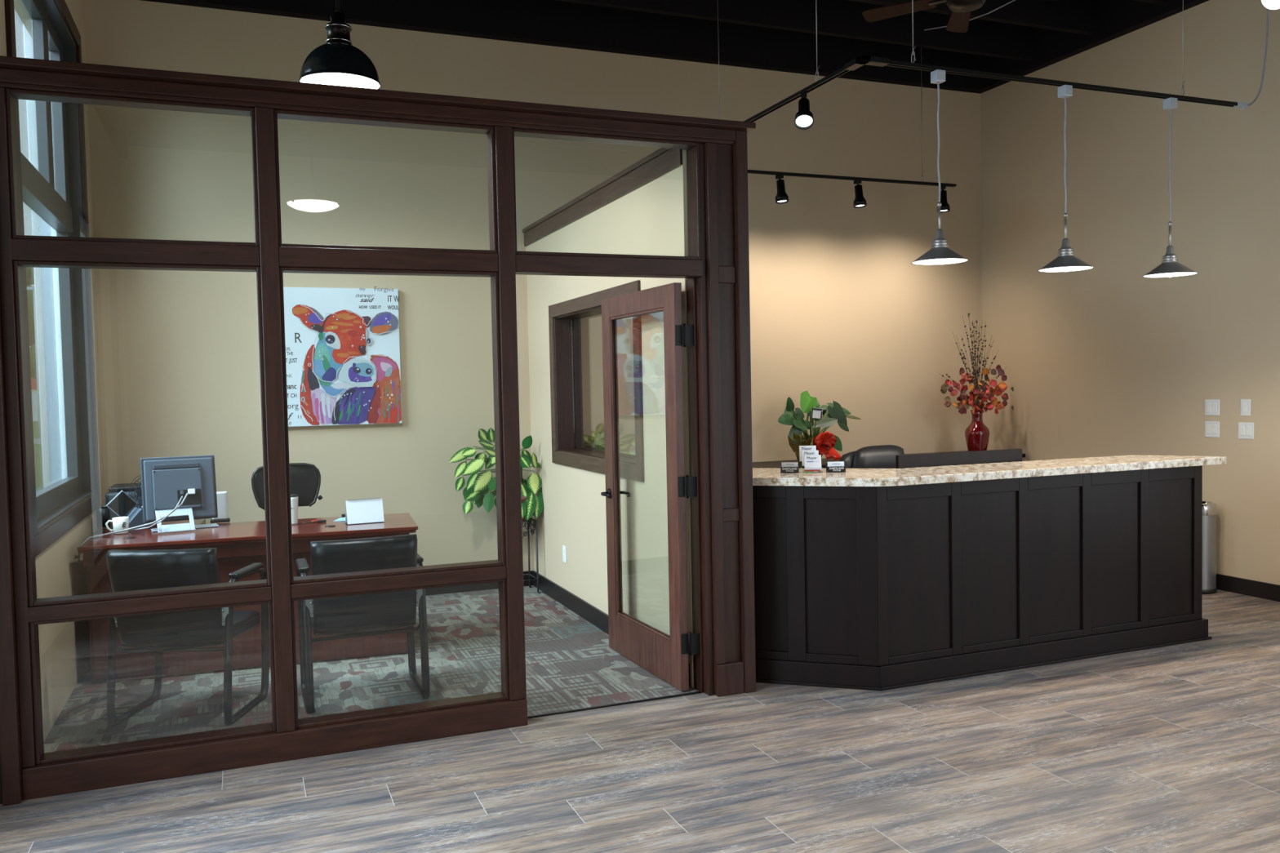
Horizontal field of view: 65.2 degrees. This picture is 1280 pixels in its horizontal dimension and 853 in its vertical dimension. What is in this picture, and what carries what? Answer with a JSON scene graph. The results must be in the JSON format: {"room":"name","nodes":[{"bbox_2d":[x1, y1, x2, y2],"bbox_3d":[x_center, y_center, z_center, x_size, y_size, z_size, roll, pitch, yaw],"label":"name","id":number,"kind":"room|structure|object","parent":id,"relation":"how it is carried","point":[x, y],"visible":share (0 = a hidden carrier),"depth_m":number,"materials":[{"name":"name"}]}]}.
{"room":"lobby","nodes":[
{"label":"lobby","id":0,"kind":"room"},
{"bbox_2d":[0,0,106,742],"bbox_3d":[-3.428,-0.994,5.654,0.240,5.000,3.176,-2,2,-22],"label":"wall","id":1,"kind":"structure","parent":0,"point":[64,647],"depth_m":5.66,"materials":[{"name":"beige paint"}]},
{"bbox_2d":[4,0,100,557],"bbox_3d":[-3.417,-1.004,5.649,0.267,3.180,2.360,-2,2,-22],"label":"window","id":2,"kind":"structure","parent":1,"relation":"in","point":[55,191],"depth_m":6.52,"materials":[{"name":"brown wood"}]},
{"bbox_2d":[84,0,982,571],"bbox_3d":[-0.281,-1.181,8.722,8.365,5.000,0.200,-2,2,-22],"label":"wall","id":3,"kind":"structure","parent":0,"point":[841,312],"depth_m":8.14,"materials":[{"name":"beige paint"}]},
{"bbox_2d":[22,23,52,488],"bbox_3d":[-4.338,-0.893,7.375,0.175,5.300,0.280,-2,2,-22],"label":"window","id":4,"kind":"structure","parent":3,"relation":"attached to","point":[28,41],"depth_m":7.25,"materials":[{"name":"glass"}]},
{"bbox_2d":[283,286,402,426],"bbox_3d":[-2.377,-0.548,7.752,1.033,1.080,0.077,-2,2,-22],"label":"cow painting","id":5,"kind":"object","parent":3,"relation":"attached to","point":[343,344],"visible":0.81,"depth_m":7.77,"materials":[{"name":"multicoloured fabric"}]},
{"bbox_2d":[425,570,533,595],"bbox_3d":[-2.370,1.334,7.850,3.190,0.130,0.018,-2,2,-22],"label":"baseboard","id":6,"kind":"structure","parent":3,"relation":"attached to","point":[486,586],"depth_m":8.22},
{"bbox_2d":[525,149,693,688],"bbox_3d":[-0.243,-0.075,6.949,0.190,2.930,3.186,-2,2,-22],"label":"wall","id":7,"kind":"structure","parent":0,"point":[651,219],"depth_m":6.37,"materials":[{"name":"beige paint"}]},
{"bbox_2d":[562,545,566,563],"bbox_3d":[-0.576,0.971,7.610,0.009,0.124,0.084,-2,2,-22],"label":"wall outlet","id":8,"kind":"object","parent":7,"relation":"attached to","point":[564,548],"visible":1,"depth_m":7.60,"materials":[{"name":"white plastic"}]},
{"bbox_2d":[548,280,644,482],"bbox_3d":[-0.243,-0.302,6.928,0.230,1.215,1.870,-2,2,-22],"label":"window","id":9,"kind":"structure","parent":7,"relation":"in","point":[565,335],"depth_m":7.65,"materials":[{"name":"brown wood"}]},
{"bbox_2d":[522,147,686,246],"bbox_3d":[-0.273,-1.529,6.891,0.250,0.140,3.186,-2,2,-22],"label":"trim","id":10,"kind":"structure","parent":7,"relation":"attached to","point":[662,161],"depth_m":6.40,"materials":[{"name":"brown wood"}]},
{"bbox_2d":[533,570,690,686],"bbox_3d":[-0.311,1.327,6.967,0.018,0.130,3.148,-2,2,-22],"label":"baseboard","id":11,"kind":"structure","parent":7,"relation":"attached to","point":[582,608],"depth_m":7.36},
{"bbox_2d":[600,282,699,691],"bbox_3d":[0.032,0.318,5.825,0.163,2.198,1.077,-2,3,-27],"label":"door","id":12,"kind":"structure","parent":7,"relation":"in","point":[664,655],"depth_m":5.52,"materials":[{"name":"brown wood"}]},
{"bbox_2d":[0,585,1279,852],"bbox_3d":[1.961,1.594,3.114,8.735,0.208,12.436,-2,2,-22],"label":"floor","id":13,"kind":"structure","parent":0,"point":[1175,748],"depth_m":4.39,"materials":[{"name":"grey wood"}]},
{"bbox_2d":[106,547,269,726],"bbox_3d":[-2.367,1.050,5.233,0.650,0.895,0.632,-1,2,1],"label":"chair","id":14,"kind":"object","parent":13,"relation":"on","point":[188,631],"visible":0.91,"depth_m":5.01,"materials":[{"name":"black leather"}]},
{"bbox_2d":[77,512,417,684],"bbox_3d":[-2.516,1.034,6.728,1.893,0.824,1.618,-2,2,-17],"label":"office desk","id":15,"kind":"object","parent":13,"relation":"on","point":[239,545],"visible":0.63,"depth_m":6.00,"materials":[{"name":"brown wood"}]},
{"bbox_2d":[95,506,109,527],"bbox_3d":[-3.511,0.588,6.534,0.075,0.130,0.075,-2,2,-22],"label":"pen cup","id":16,"kind":"object","parent":15,"relation":"on","point":[102,512],"visible":0.83,"depth_m":6.50,"materials":[{"name":"black plastic"}]},
{"bbox_2d":[94,527,111,533],"bbox_3d":[-3.388,0.655,6.311,0.053,0.007,0.221,-2,2,-15],"label":"phone cord","id":17,"kind":"object","parent":15,"relation":"on","point":[101,530],"visible":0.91,"depth_m":6.27,"materials":[{"name":"black plastic"}]},
{"bbox_2d":[105,516,128,534],"bbox_3d":[-3.221,0.612,6.166,0.128,0.099,0.092,-2,2,-22],"label":"coffee mug","id":18,"kind":"object","parent":15,"relation":"on","point":[119,523],"visible":0.94,"depth_m":6.14,"materials":[{"name":"white ceramic"}]},
{"bbox_2d":[105,482,142,519],"bbox_3d":[-3.507,0.520,6.911,0.300,0.235,0.360,-2,2,-22],"label":"printer","id":19,"kind":"object","parent":15,"relation":"on","point":[115,489],"visible":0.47,"depth_m":6.78,"materials":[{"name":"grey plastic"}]},
{"bbox_2d":[106,490,152,528],"bbox_3d":[-3.255,0.530,6.367,0.248,0.249,0.171,-3,3,-42],"label":"telephone","id":20,"kind":"object","parent":15,"relation":"on","point":[122,504],"visible":0.62,"depth_m":6.36,"materials":[{"name":"grey plastic"}]},
{"bbox_2d":[76,493,188,564],"bbox_3d":[-3.074,0.603,6.065,0.619,0.367,0.208,-3,3,-32],"label":"cable","id":21,"kind":"object","parent":15,"relation":"on","point":[187,494],"visible":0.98,"depth_m":6.08,"materials":[{"name":"white plastic"}]},
{"bbox_2d":[128,475,156,524],"bbox_3d":[-3.248,0.481,6.582,0.144,0.328,0.226,-1,2,17],"label":"desk fan","id":22,"kind":"object","parent":15,"relation":"on","point":[138,492],"visible":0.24,"depth_m":6.51,"materials":[{"name":"black plastic"}]},
{"bbox_2d":[111,496,182,532],"bbox_3d":[-3.052,0.544,6.155,0.511,0.225,0.122,-1,2,15],"label":"cable","id":23,"kind":"object","parent":15,"relation":"on","point":[180,500],"visible":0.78,"depth_m":6.10,"materials":[{"name":"white plastic"}]},
{"bbox_2d":[139,454,218,533],"bbox_3d":[-2.881,0.421,6.279,0.430,0.457,0.259,-3,3,-31],"label":"monitor","id":24,"kind":"object","parent":15,"relation":"on","point":[164,480],"visible":0.99,"depth_m":6.29,"materials":[{"name":"grey plastic"}]},
{"bbox_2d":[152,462,199,470],"bbox_3d":[-2.925,0.250,6.309,0.268,0.031,0.019,-3,3,-31],"label":"vent grille","id":25,"kind":"object","parent":24,"relation":"attached to","point":[156,466],"depth_m":6.30,"materials":[{"name":"grey plastic"}]},
{"bbox_2d":[210,491,230,523],"bbox_3d":[-2.786,0.534,6.628,0.120,0.200,0.080,-2,2,-22],"label":"speaker","id":26,"kind":"object","parent":15,"relation":"on","point":[222,496],"visible":0.82,"depth_m":6.61},
{"bbox_2d":[290,493,297,524],"bbox_3d":[-2.244,0.534,6.446,0.085,0.192,0.085,-2,2,-22],"label":"tumbler","id":27,"kind":"object","parent":15,"relation":"on","point":[294,498],"visible":0.62,"depth_m":6.42,"materials":[{"name":"white plastic"}]},
{"bbox_2d":[302,519,326,523],"bbox_3d":[-2.124,0.618,6.515,0.149,0.014,0.074,-2,3,-26],"label":"key","id":28,"kind":"object","parent":15,"relation":"on","point":[319,520],"visible":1,"depth_m":6.51,"materials":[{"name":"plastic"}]},
{"bbox_2d":[333,517,345,521],"bbox_3d":[-1.962,0.609,6.596,0.130,0.018,0.095,-2,2,-22],"label":"note","id":29,"kind":"object","parent":15,"relation":"on","point":[341,518],"visible":0.57,"depth_m":6.58,"materials":[{"name":"paper"}]},
{"bbox_2d":[345,497,384,524],"bbox_3d":[-1.777,0.542,6.449,0.232,0.156,0.096,-2,3,-25],"label":"desk calendar","id":30,"kind":"object","parent":15,"relation":"on","point":[362,511],"visible":1,"depth_m":6.43,"materials":[{"name":"white paper"}]},
{"bbox_2d":[251,462,322,510],"bbox_3d":[-2.433,0.849,7.082,0.543,1.162,0.583,-2,3,-29],"label":"chair","id":31,"kind":"object","parent":13,"relation":"on","point":[304,477],"visible":0.24,"depth_m":7.24,"materials":[{"name":"black leather"}]},
{"bbox_2d":[295,533,430,713],"bbox_3d":[-1.518,1.024,5.463,0.650,0.895,0.632,-2,2,-22],"label":"chair","id":32,"kind":"object","parent":13,"relation":"on","point":[346,617],"visible":0.94,"depth_m":5.23,"materials":[{"name":"black leather"}]},
{"bbox_2d":[0,55,755,805],"bbox_3d":[-1.174,-0.019,4.720,3.800,3.032,0.265,-2,2,-22],"label":"glass wall","id":33,"kind":"structure","parent":13,"relation":"on","point":[716,266],"depth_m":4.57,"materials":[{"name":"brown wood"}]},
{"bbox_2d":[497,517,540,594],"bbox_3d":[-0.993,1.058,8.152,0.287,0.608,0.287,-2,2,-22],"label":"plant stand","id":34,"kind":"object","parent":13,"relation":"on","point":[529,521],"visible":0.42,"depth_m":8.09,"materials":[{"name":"metal"}]},
{"bbox_2d":[448,427,543,519],"bbox_3d":[-1.139,0.382,8.012,0.773,0.757,0.368,-2,2,-22],"label":"dieffenbachia","id":35,"kind":"object","parent":34,"relation":"on","point":[481,488],"visible":0.62,"depth_m":7.95,"materials":[{"name":"plant"}]},
{"bbox_2d":[521,496,527,519],"bbox_3d":[-1.001,0.658,8.136,0.244,0.190,0.244,-2,2,-22],"label":"pot","id":36,"kind":"object","parent":34,"relation":"on","point":[524,499],"depth_m":8.03,"materials":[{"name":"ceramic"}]},
{"bbox_2d":[839,444,904,468],"bbox_3d":[1.499,0.733,7.106,0.656,1.226,0.716,-2,3,-29],"label":"chair","id":37,"kind":"object","parent":13,"relation":"on","point":[879,456],"visible":0.15,"depth_m":6.75,"materials":[{"name":"black leather"}]},
{"bbox_2d":[752,450,1025,468],"bbox_3d":[1.508,0.798,9.000,4.400,0.950,0.674,-2,2,-22],"label":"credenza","id":38,"kind":"object","parent":13,"relation":"on","point":[765,464],"visible":0.02,"depth_m":9.01,"materials":[{"name":"black wood"}]},
{"bbox_2d":[583,431,623,450],"bbox_3d":[-0.357,0.211,8.295,0.393,0.356,0.458,0,3,27],"label":"pothos","id":39,"kind":"object","parent":38,"relation":"on","point":[597,442],"visible":0.23,"depth_m":8.30,"materials":[{"name":"plant"}]},
{"bbox_2d":[629,449,635,455],"bbox_3d":[0.030,0.288,8.229,0.200,0.192,0.160,-2,2,-22],"label":"box","id":40,"kind":"object","parent":38,"relation":"on","point":[631,452],"visible":0.16,"depth_m":8.21,"materials":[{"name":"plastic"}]},
{"bbox_2d":[777,391,861,462],"bbox_3d":[1.618,-0.004,9.024,0.910,0.646,0.431,-2,2,-22],"label":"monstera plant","id":41,"kind":"object","parent":38,"relation":"on","point":[826,442],"visible":0.95,"depth_m":8.90,"materials":[{"name":"green plant"}]},
{"bbox_2d":[811,407,822,418],"bbox_3d":[1.565,-0.118,8.849,0.115,0.102,0.001,-2,2,-22],"label":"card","id":42,"kind":"object","parent":41,"relation":"attached to","point":[815,412],"depth_m":8.85,"materials":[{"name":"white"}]},
{"bbox_2d":[940,313,1013,451],"bbox_3d":[3.187,-0.401,9.475,0.814,1.338,0.446,-2,2,-22],"label":"flower arrangement","id":43,"kind":"object","parent":38,"relation":"on","point":[977,433],"visible":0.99,"depth_m":9.43,"materials":[{"name":"red plant"}]},
{"bbox_2d":[752,465,1212,691],"bbox_3d":[1.981,0.830,6.069,3.132,1.100,0.828,-2,2,-22],"label":"reception desk","id":44,"kind":"object","parent":13,"relation":"on","point":[880,588],"depth_m":5.63,"materials":[{"name":"black wood"}]},
{"bbox_2d":[752,454,1226,486],"bbox_3d":[1.998,0.261,5.916,3.423,0.045,0.963,-1,2,-8],"label":"countertop","id":45,"kind":"structure","parent":44,"relation":"on","point":[1004,470],"depth_m":5.73,"materials":[{"name":"beige stone"}]},
{"bbox_2d":[780,462,799,472],"bbox_3d":[0.866,0.238,5.784,0.104,0.063,0.049,-1,2,10],"label":"card holder","id":46,"kind":"object","parent":45,"relation":"on","point":[785,467],"visible":1,"depth_m":5.77,"materials":[{"name":"black plastic"}]},
{"bbox_2d":[799,445,822,473],"bbox_3d":[0.986,0.188,5.778,0.124,0.153,0.095,-1,2,4],"label":"stand","id":47,"kind":"object","parent":45,"relation":"on","point":[810,458],"visible":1,"depth_m":5.76,"materials":[{"name":"white paper"}]},
{"bbox_2d":[826,461,845,472],"bbox_3d":[1.127,0.234,5.760,0.104,0.063,0.049,-1,2,-2],"label":"card holder","id":48,"kind":"object","parent":45,"relation":"on","point":[831,467],"visible":1,"depth_m":5.74,"materials":[{"name":"black plastic"}]},
{"bbox_2d":[1202,501,1217,594],"bbox_3d":[4.296,0.923,7.690,0.248,0.688,0.248,-2,2,-22],"label":"trash can","id":49,"kind":"object","parent":13,"relation":"on","point":[1209,508],"visible":0.3,"depth_m":7.58,"materials":[{"name":"silver metal"}]},
{"bbox_3d":[2.226,0.859,6.458,2.150,1.000,0.610,-2,2,-22],"label":"work surface","id":50,"kind":"object","parent":13,"relation":"on","visible":0},
{"bbox_2d":[895,448,1022,468],"bbox_3d":[1.964,0.266,6.123,0.935,0.222,0.027,-2,2,-22],"label":"screen","id":51,"kind":"object","parent":50,"relation":"on","point":[930,460],"visible":0.45,"depth_m":6.10,"materials":[{"name":"black plastic"}]},
{"bbox_2d":[142,0,1208,93],"bbox_3d":[1.748,-3.308,2.929,8.735,0.574,12.336,-2,2,-22],"label":"ceiling","id":52,"kind":"structure","parent":0,"point":[1020,37],"depth_m":8.46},
{"bbox_2d":[298,0,381,88],"bbox_3d":[-1.570,-2.444,5.167,0.412,1.342,0.412,-2,2,-22],"label":"dome pendant","id":53,"kind":"object","parent":52,"relation":"hanging from","point":[337,62],"visible":0.97,"depth_m":5.11,"materials":[{"name":"black metal"}]},
{"bbox_2d":[717,0,719,119],"bbox_3d":[0.559,-2.654,7.077,0.034,1.182,0.013,-2,2,-22],"label":"wire","id":54,"kind":"object","parent":52,"relation":"hanging from","point":[717,0],"visible":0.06,"depth_m":7.08,"materials":[{"name":"metal"}]},
{"bbox_2d":[814,0,819,81],"bbox_3d":[1.037,-2.617,5.879,0.034,1.182,0.013,-2,2,-22],"label":"wire","id":55,"kind":"object","parent":52,"relation":"hanging from","point":[816,73],"visible":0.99,"depth_m":5.89,"materials":[{"name":"metal"}]},
{"bbox_2d":[911,0,915,62],"bbox_3d":[1.518,-2.614,5.565,0.034,1.182,0.013,-2,2,-22],"label":"wire","id":56,"kind":"object","parent":52,"relation":"hanging from","point":[913,51],"visible":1,"depth_m":5.58,"materials":[{"name":"metal"}]},
{"bbox_2d":[920,47,924,181],"bbox_3d":[2.506,-2.766,8.885,0.034,1.182,0.013,-2,2,-22],"label":"wire","id":57,"kind":"object","parent":52,"relation":"hanging from","point":[921,47],"visible":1,"depth_m":8.89,"materials":[{"name":"metal"}]},
{"bbox_2d":[862,0,985,32],"bbox_3d":[2.107,-2.948,6.355,1.296,0.540,1.251,-2,2,-22],"label":"ceiling fan","id":58,"kind":"object","parent":52,"relation":"hanging from","point":[958,21],"visible":1,"depth_m":6.62,"materials":[{"name":"brown metal"}]},
{"bbox_2d":[924,0,1015,30],"bbox_3d":[2.752,-3.487,7.898,0.089,0.456,1.086,-3,3,-44],"label":"loose cable","id":59,"kind":"object","parent":52,"relation":"hanging from","point":[1012,0],"visible":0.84,"depth_m":7.97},
{"bbox_2d":[743,54,1248,186],"bbox_3d":[2.076,-2.086,7.269,2.990,0.046,2.780,-2,2,-22],"label":"track","id":60,"kind":"object","parent":52,"relation":"hanging from","point":[862,60],"visible":0.72,"depth_m":6.06,"materials":[{"name":"black metal"}]},
{"bbox_2d":[775,173,788,204],"bbox_3d":[1.186,-1.988,8.357,0.112,0.235,0.114,-3,3,-39],"label":"track spotlight","id":61,"kind":"object","parent":60,"relation":"hanging from","point":[781,197],"visible":1,"depth_m":8.34,"materials":[{"name":"black metal"}]},
{"bbox_2d":[794,92,813,129],"bbox_3d":[0.982,-1.892,5.984,0.112,0.230,0.185,-1,2,10],"label":"track spotlight","id":62,"kind":"object","parent":60,"relation":"hanging from","point":[804,120],"visible":1,"depth_m":5.96,"materials":[{"name":"black metal"}]},
{"bbox_2d":[853,179,866,208],"bbox_3d":[1.901,-2.014,8.642,0.112,0.235,0.114,-3,3,-39],"label":"track spotlight","id":63,"kind":"object","parent":60,"relation":"hanging from","point":[860,202],"visible":1,"depth_m":8.62,"materials":[{"name":"black metal"}]},
{"bbox_2d":[911,69,968,265],"bbox_3d":[1.695,-1.466,5.672,0.314,1.087,0.314,-2,2,-22],"label":"pendant light","id":64,"kind":"object","parent":60,"relation":"hanging from","point":[940,254],"visible":1,"depth_m":5.66,"materials":[{"name":"silver metal"}]},
{"bbox_2d":[937,185,950,213],"bbox_3d":[2.724,-2.046,8.977,0.112,0.233,0.112,-2,2,-10],"label":"track spotlight","id":65,"kind":"object","parent":60,"relation":"hanging from","point":[944,207],"visible":0.81,"depth_m":8.95,"materials":[{"name":"black metal"}]},
{"bbox_2d":[1038,84,1093,272],"bbox_3d":[2.559,-1.487,6.016,0.314,1.107,0.314,-2,2,-22],"label":"pendant light","id":66,"kind":"object","parent":60,"relation":"hanging from","point":[1065,261],"visible":1,"depth_m":6.00,"materials":[{"name":"silver metal"}]},
{"bbox_2d":[1142,97,1198,277],"bbox_3d":[3.358,-1.509,6.334,0.314,1.122,0.314,-2,2,-22],"label":"pendant light","id":67,"kind":"object","parent":60,"relation":"hanging from","point":[1170,267],"visible":1,"depth_m":6.32,"materials":[{"name":"silver metal"}]},
{"bbox_2d":[1181,0,1185,95],"bbox_3d":[3.440,-2.684,6.330,0.034,1.182,0.013,-2,2,-22],"label":"wire","id":68,"kind":"object","parent":52,"relation":"hanging from","point":[1183,0],"visible":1,"depth_m":6.34,"materials":[{"name":"metal"}]},
{"bbox_2d":[1248,8,1268,106],"bbox_3d":[4.067,-2.896,6.584,0.256,1.584,0.032,-2,2,-22],"label":"power cord","id":69,"kind":"object","parent":52,"relation":"hanging from","point":[1267,23],"visible":0.97,"depth_m":6.63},
{"bbox_2d":[1261,0,1279,9],"bbox_3d":[3.004,-2.586,4.716,0.123,1.212,0.123,-2,2,-22],"label":"globe pendant","id":70,"kind":"object","parent":52,"relation":"hanging from","point":[1269,4],"visible":1,"depth_m":4.73,"materials":[{"name":"white glass"}]},
{"bbox_2d":[980,0,1279,585],"bbox_3d":[5.795,-1.139,4.505,0.200,5.000,12.136,-2,2,-22],"label":"wall","id":71,"kind":"structure","parent":0,"point":[1107,359],"depth_m":8.21,"materials":[{"name":"beige paint"}]},
{"bbox_2d":[1204,399,1219,415],"bbox_3d":[4.430,-0.147,7.743,0.010,0.124,0.124,-2,2,-22],"label":"light switch","id":72,"kind":"object","parent":71,"relation":"attached to","point":[1211,406],"visible":1,"depth_m":7.74,"materials":[{"name":"white plastic"}]},
{"bbox_2d":[1204,421,1219,437],"bbox_3d":[4.433,0.021,7.750,0.010,0.124,0.124,-2,2,-22],"label":"light switch","id":73,"kind":"object","parent":71,"relation":"attached to","point":[1211,428],"visible":1,"depth_m":7.75,"materials":[{"name":"white plastic"}]},
{"bbox_2d":[1240,399,1250,415],"bbox_3d":[4.532,-0.142,7.487,0.010,0.124,0.080,-2,2,-22],"label":"light switch","id":74,"kind":"object","parent":71,"relation":"attached to","point":[1245,403],"visible":1,"depth_m":7.48,"materials":[{"name":"white plastic"}]},
{"bbox_2d":[1238,422,1253,439],"bbox_3d":[4.537,0.032,7.489,0.010,0.124,0.124,-2,2,-22],"label":"light switch","id":75,"kind":"object","parent":71,"relation":"attached to","point":[1246,430],"visible":1,"depth_m":7.49,"materials":[{"name":"white plastic"}]},
{"bbox_2d":[1216,573,1279,601],"bbox_3d":[5.711,1.299,4.646,0.018,0.120,11.918,-2,2,-22],"label":"baseboard","id":76,"kind":"structure","parent":71,"relation":"attached to","point":[1260,589],"depth_m":7.50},
{"label":"outside","id":77,"kind":"structure","parent":0,"visible":0},
{"bbox_2d":[33,444,43,492],"bbox_3d":[-37.388,2.310,11.001,58.540,0.380,44.000,-2,2,-22],"label":"window pane","id":78,"kind":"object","parent":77,"point":[37,447],"depth_m":26.21,"materials":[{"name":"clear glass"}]},
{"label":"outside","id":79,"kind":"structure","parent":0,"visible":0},
{"bbox_2d":[32,421,40,438],"bbox_3d":[-64.134,0.214,77.816,58.400,0.380,88.000,-2,2,-22],"label":"lawn","id":80,"kind":"structure","parent":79,"point":[35,424],"depth_m":57.09,"materials":[{"name":"green plant"}]},
{"bbox_2d":[26,266,36,379],"bbox_3d":[-57.741,-8.496,95.360,9.667,15.384,9.679,-2,2,-22],"label":"street tree","id":81,"kind":"object","parent":80,"relation":"on","point":[29,270],"visible":0.06,"depth_m":93.19,"materials":[{"name":"green plant"}]},
{"bbox_2d":[26,286,40,433],"bbox_3d":[-31.515,-3.429,51.943,0.600,7.600,0.240,-2,2,-22],"label":"lamp post","id":82,"kind":"object","parent":80,"relation":"on","point":[28,287],"visible":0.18,"depth_m":51.94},
{"bbox_2d":[31,377,38,421],"bbox_3d":[-51.457,-2.388,82.794,6.600,3.900,4.400,-2,2,-22],"label":"building","id":83,"kind":"structure","parent":80,"relation":"on","point":[33,381],"depth_m":81.50,"materials":[{"name":"white"}]},
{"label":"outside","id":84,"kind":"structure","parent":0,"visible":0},
{"bbox_2d":[33,438,41,444],"bbox_3d":[-46.718,1.579,34.183,58.400,0.390,6.000,-2,2,-22],"label":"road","id":85,"kind":"structure","parent":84,"point":[36,441],"depth_m":42.30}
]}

